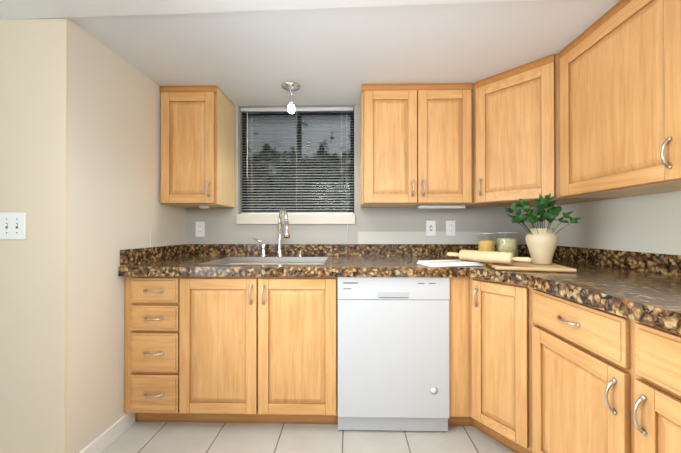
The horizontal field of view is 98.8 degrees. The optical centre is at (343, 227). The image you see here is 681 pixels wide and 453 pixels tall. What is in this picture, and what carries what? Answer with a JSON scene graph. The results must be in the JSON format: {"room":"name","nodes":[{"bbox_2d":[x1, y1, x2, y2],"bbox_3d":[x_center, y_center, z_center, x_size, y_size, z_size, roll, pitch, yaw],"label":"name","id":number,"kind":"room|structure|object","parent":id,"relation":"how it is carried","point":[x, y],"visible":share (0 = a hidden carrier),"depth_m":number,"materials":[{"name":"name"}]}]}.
{"room":"kitchen","nodes":[
{"label":"kitchen","id":0,"kind":"room"},
{"bbox_2d":[0,18,185,452],"bbox_3d":[-2.209,0.034,1.780,1.984,2.180,0.947,0,0,1],"label":"wall","id":1,"kind":"structure","parent":0,"point":[80,117],"depth_m":1.30,"materials":[{"name":"paint"}]},
{"bbox_2d":[0,213,25,238],"bbox_3d":[-1.463,-0.009,1.284,0.116,0.118,0.016,0,0,1],"label":"switch plate","id":2,"kind":"object","parent":1,"relation":"attached to","point":[12,225],"visible":1,"depth_m":1.29,"materials":[{"name":"white plastic"}]},
{"bbox_2d":[79,413,134,452],"bbox_3d":[-2.209,1.080,1.500,1.996,0.085,0.422,0,0,1],"label":"baseboard","id":3,"kind":"structure","parent":1,"relation":"attached to","point":[104,440],"depth_m":1.51,"materials":[{"name":"white wood"}]},
{"bbox_2d":[101,422,514,452],"bbox_3d":[-0.821,1.142,0.196,4.823,0.050,4.350,0,0,1],"label":"floor","id":4,"kind":"structure","parent":0,"point":[168,437],"depth_m":1.55,"materials":[{"name":"tile"}]},
{"bbox_2d":[124,262,337,423],"bbox_3d":[-0.622,0.688,1.902,1.181,0.874,0.627,0,0,1],"label":"base cabinet","id":5,"kind":"object","parent":4,"relation":"on","point":[197,349],"depth_m":1.59,"materials":[{"name":"brown wood"}]},
{"bbox_2d":[338,277,449,430],"bbox_3d":[0.274,0.683,1.875,0.603,0.860,0.613,0,0,1],"label":"dishwasher","id":6,"kind":"object","parent":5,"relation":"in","point":[393,353],"visible":0.92,"depth_m":1.57,"materials":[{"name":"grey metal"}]},
{"bbox_2d":[448,277,531,452],"bbox_3d":[1.022,0.687,1.716,0.892,0.874,0.934,0,0,1],"label":"base cabinet","id":7,"kind":"object","parent":4,"relation":"on","point":[490,351],"depth_m":1.47,"materials":[{"name":"brown wood"}]},
{"bbox_2d":[118,208,581,276],"bbox_3d":[0.129,0.058,1.866,2.685,0.409,0.678,0,0,1],"label":"countertop","id":8,"kind":"structure","parent":7,"relation":"on","point":[182,260],"depth_m":1.89,"materials":[{"name":"stone"}]},
{"bbox_2d":[254,208,302,256],"bbox_3d":[-0.486,0.033,2.089,0.362,0.357,0.193,0,0,1],"label":"faucet","id":9,"kind":"object","parent":8,"relation":"on","point":[260,250],"depth_m":2.16,"materials":[{"name":"silver metal"}]},
{"bbox_2d":[417,259,483,266],"bbox_3d":[0.597,0.198,1.652,0.320,0.022,0.170,0,0,-13],"label":"kitchen towel","id":10,"kind":"object","parent":8,"relation":"on","point":[446,263],"visible":0.9,"depth_m":1.59,"materials":[{"name":"white fabric"}]},
{"bbox_2d":[447,250,531,264],"bbox_3d":[0.755,0.154,1.559,0.062,0.062,0.439,0,0,-40],"label":"rolling pin","id":11,"kind":"object","parent":10,"relation":"on","point":[508,258],"visible":1,"depth_m":1.52,"materials":[{"name":"brown wood"}]},
{"bbox_2d":[477,232,494,250],"bbox_3d":[0.947,0.117,1.941,0.106,0.185,0.106,0,0,1],"label":"pasta jar","id":12,"kind":"object","parent":8,"relation":"on","point":[485,245],"visible":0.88,"depth_m":1.90,"materials":[{"name":"clear glass"}]},
{"bbox_2d":[496,231,518,256],"bbox_3d":[1.093,0.115,1.953,0.136,0.190,0.136,0,0,1],"label":"pasta jar","id":13,"kind":"object","parent":8,"relation":"on","point":[505,244],"visible":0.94,"depth_m":1.90,"materials":[{"name":"clear glass"}]},
{"bbox_2d":[528,286,655,452],"bbox_3d":[1.129,0.684,1.078,0.653,0.874,0.602,0,0,1],"label":"base cabinet","id":14,"kind":"object","parent":4,"relation":"on","point":[532,370],"depth_m":1.00,"materials":[{"name":"brown wood"}]},
{"bbox_2d":[656,327,680,452],"bbox_3d":[1.139,0.682,0.612,0.616,0.874,0.619,0,0,1],"label":"base cabinet","id":15,"kind":"object","parent":4,"relation":"on","point":[668,344],"depth_m":0.75,"materials":[{"name":"brown wood"}]},
{"bbox_2d":[454,248,680,334],"bbox_3d":[1.013,0.186,0.699,0.871,0.142,1.620,0,0,1],"label":"countertop","id":16,"kind":"structure","parent":15,"relation":"on","point":[644,287],"depth_m":1.20,"materials":[{"name":"stone"}]},
{"bbox_2d":[486,262,575,272],"bbox_3d":[0.944,0.199,1.510,0.340,0.018,0.250,0,0,15],"label":"cutting board","id":17,"kind":"object","parent":16,"relation":"on","point":[526,266],"visible":0.9,"depth_m":1.42,"materials":[{"name":"brown wood"}]},
{"bbox_2d":[505,193,579,264],"bbox_3d":[0.990,0.004,1.540,0.313,0.371,0.293,0,0,1],"label":"vase","id":18,"kind":"object","parent":17,"relation":"on","point":[542,243],"visible":1,"depth_m":1.49,"materials":[{"name":"beige ceramic"}]},
{"bbox_2d":[0,0,620,105],"bbox_3d":[-0.905,-0.998,0.132,4.689,0.132,4.200,0,0,1],"label":"ceiling","id":19,"kind":"structure","parent":0,"point":[330,56],"depth_m":1.44,"materials":[{"name":"white paint"}]},
{"bbox_2d":[281,81,299,113],"bbox_3d":[-0.349,-0.842,1.921,0.124,0.184,0.124,0,0,1],"label":"pendant light","id":20,"kind":"object","parent":19,"relation":"hanging from","point":[290,86],"visible":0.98,"depth_m":1.90,"materials":[{"name":"silver metal"}]},
{"bbox_2d":[186,105,541,243],"bbox_3d":[0.062,0.037,2.283,3.139,2.180,0.151,0,0,1],"label":"wall","id":21,"kind":"structure","parent":0,"point":[389,225],"depth_m":2.21,"materials":[{"name":"paint"}]},
{"bbox_2d":[160,86,234,208],"bbox_3d":[-1.020,-0.536,2.052,0.377,0.794,0.355,0,0,1],"label":"upper cabinet","id":22,"kind":"object","parent":21,"relation":"attached to","point":[197,149],"visible":1,"depth_m":1.91,"materials":[{"name":"brown wood"}]},
{"bbox_2d":[196,222,204,236],"bbox_3d":[-1.097,0.008,2.227,0.070,0.114,0.008,0,0,1],"label":"electrical outlet","id":23,"kind":"object","parent":21,"relation":"attached to","point":[200,229],"visible":1,"depth_m":2.23,"materials":[{"name":"white plastic"}]},
{"bbox_2d":[236,214,354,223],"bbox_3d":[-0.363,-0.067,2.257,0.897,0.077,0.122,0,0,1],"label":"window sill","id":24,"kind":"structure","parent":21,"relation":"attached to","point":[297,218],"depth_m":2.19,"materials":[{"name":"white paint"}]},
{"bbox_2d":[242,110,353,213],"bbox_3d":[-0.362,-0.518,2.317,0.887,0.830,0.035,0,0,1],"label":"window","id":25,"kind":"structure","parent":21,"relation":"in","point":[298,129],"depth_m":2.31,"materials":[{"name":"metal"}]},
{"bbox_2d":[241,107,352,240],"bbox_3d":[-0.363,-0.418,2.245,0.875,1.029,0.067,0,0,1],"label":"window blinds","id":26,"kind":"object","parent":25,"relation":"attached to","point":[321,109],"visible":0.88,"depth_m":2.26,"materials":[{"name":"white plastic"}]},
{"bbox_2d":[360,83,472,208],"bbox_3d":[0.478,-0.535,2.022,0.714,0.798,0.355,0,0,1],"label":"upper cabinet","id":27,"kind":"object","parent":21,"relation":"attached to","point":[415,145],"visible":1,"depth_m":1.88,"materials":[{"name":"brown wood"}]},
{"bbox_2d":[426,221,435,235],"bbox_3d":[0.655,0.001,2.191,0.070,0.114,0.012,0,0,1],"label":"electrical outlet","id":28,"kind":"object","parent":21,"relation":"attached to","point":[430,228],"visible":1,"depth_m":2.19,"materials":[{"name":"white plastic"}]},
{"bbox_2d":[446,221,454,235],"bbox_3d":[0.802,0.001,2.190,0.070,0.114,0.008,0,0,1],"label":"electrical outlet","id":29,"kind":"object","parent":21,"relation":"attached to","point":[450,228],"visible":1,"depth_m":2.19,"materials":[{"name":"white plastic"}]},
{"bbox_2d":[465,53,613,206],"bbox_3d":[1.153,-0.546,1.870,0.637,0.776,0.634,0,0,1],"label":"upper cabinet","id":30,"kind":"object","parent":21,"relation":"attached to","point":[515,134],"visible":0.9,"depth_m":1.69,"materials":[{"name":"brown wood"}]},
{"bbox_2d":[543,191,680,254],"bbox_3d":[1.514,0.026,0.080,0.150,2.180,4.200,0,0,1],"label":"wall","id":31,"kind":"structure","parent":0,"point":[650,223],"depth_m":1.51,"materials":[{"name":"paint"}]},
{"bbox_2d":[559,0,680,197],"bbox_3d":[1.288,-0.551,0.939,0.329,0.776,1.218,0,0,1],"label":"upper cabinet","id":32,"kind":"object","parent":31,"relation":"attached to","point":[620,99],"visible":1,"depth_m":1.17,"materials":[{"name":"brown wood"}]},
{"label":"outside","id":33,"kind":"structure","parent":0,"visible":0},
{"bbox_2d":[247,115,349,210],"bbox_3d":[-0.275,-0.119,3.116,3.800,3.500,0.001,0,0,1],"label":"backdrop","id":34,"kind":"structure","parent":33,"point":[291,138],"depth_m":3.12,"materials":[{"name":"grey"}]}
]}

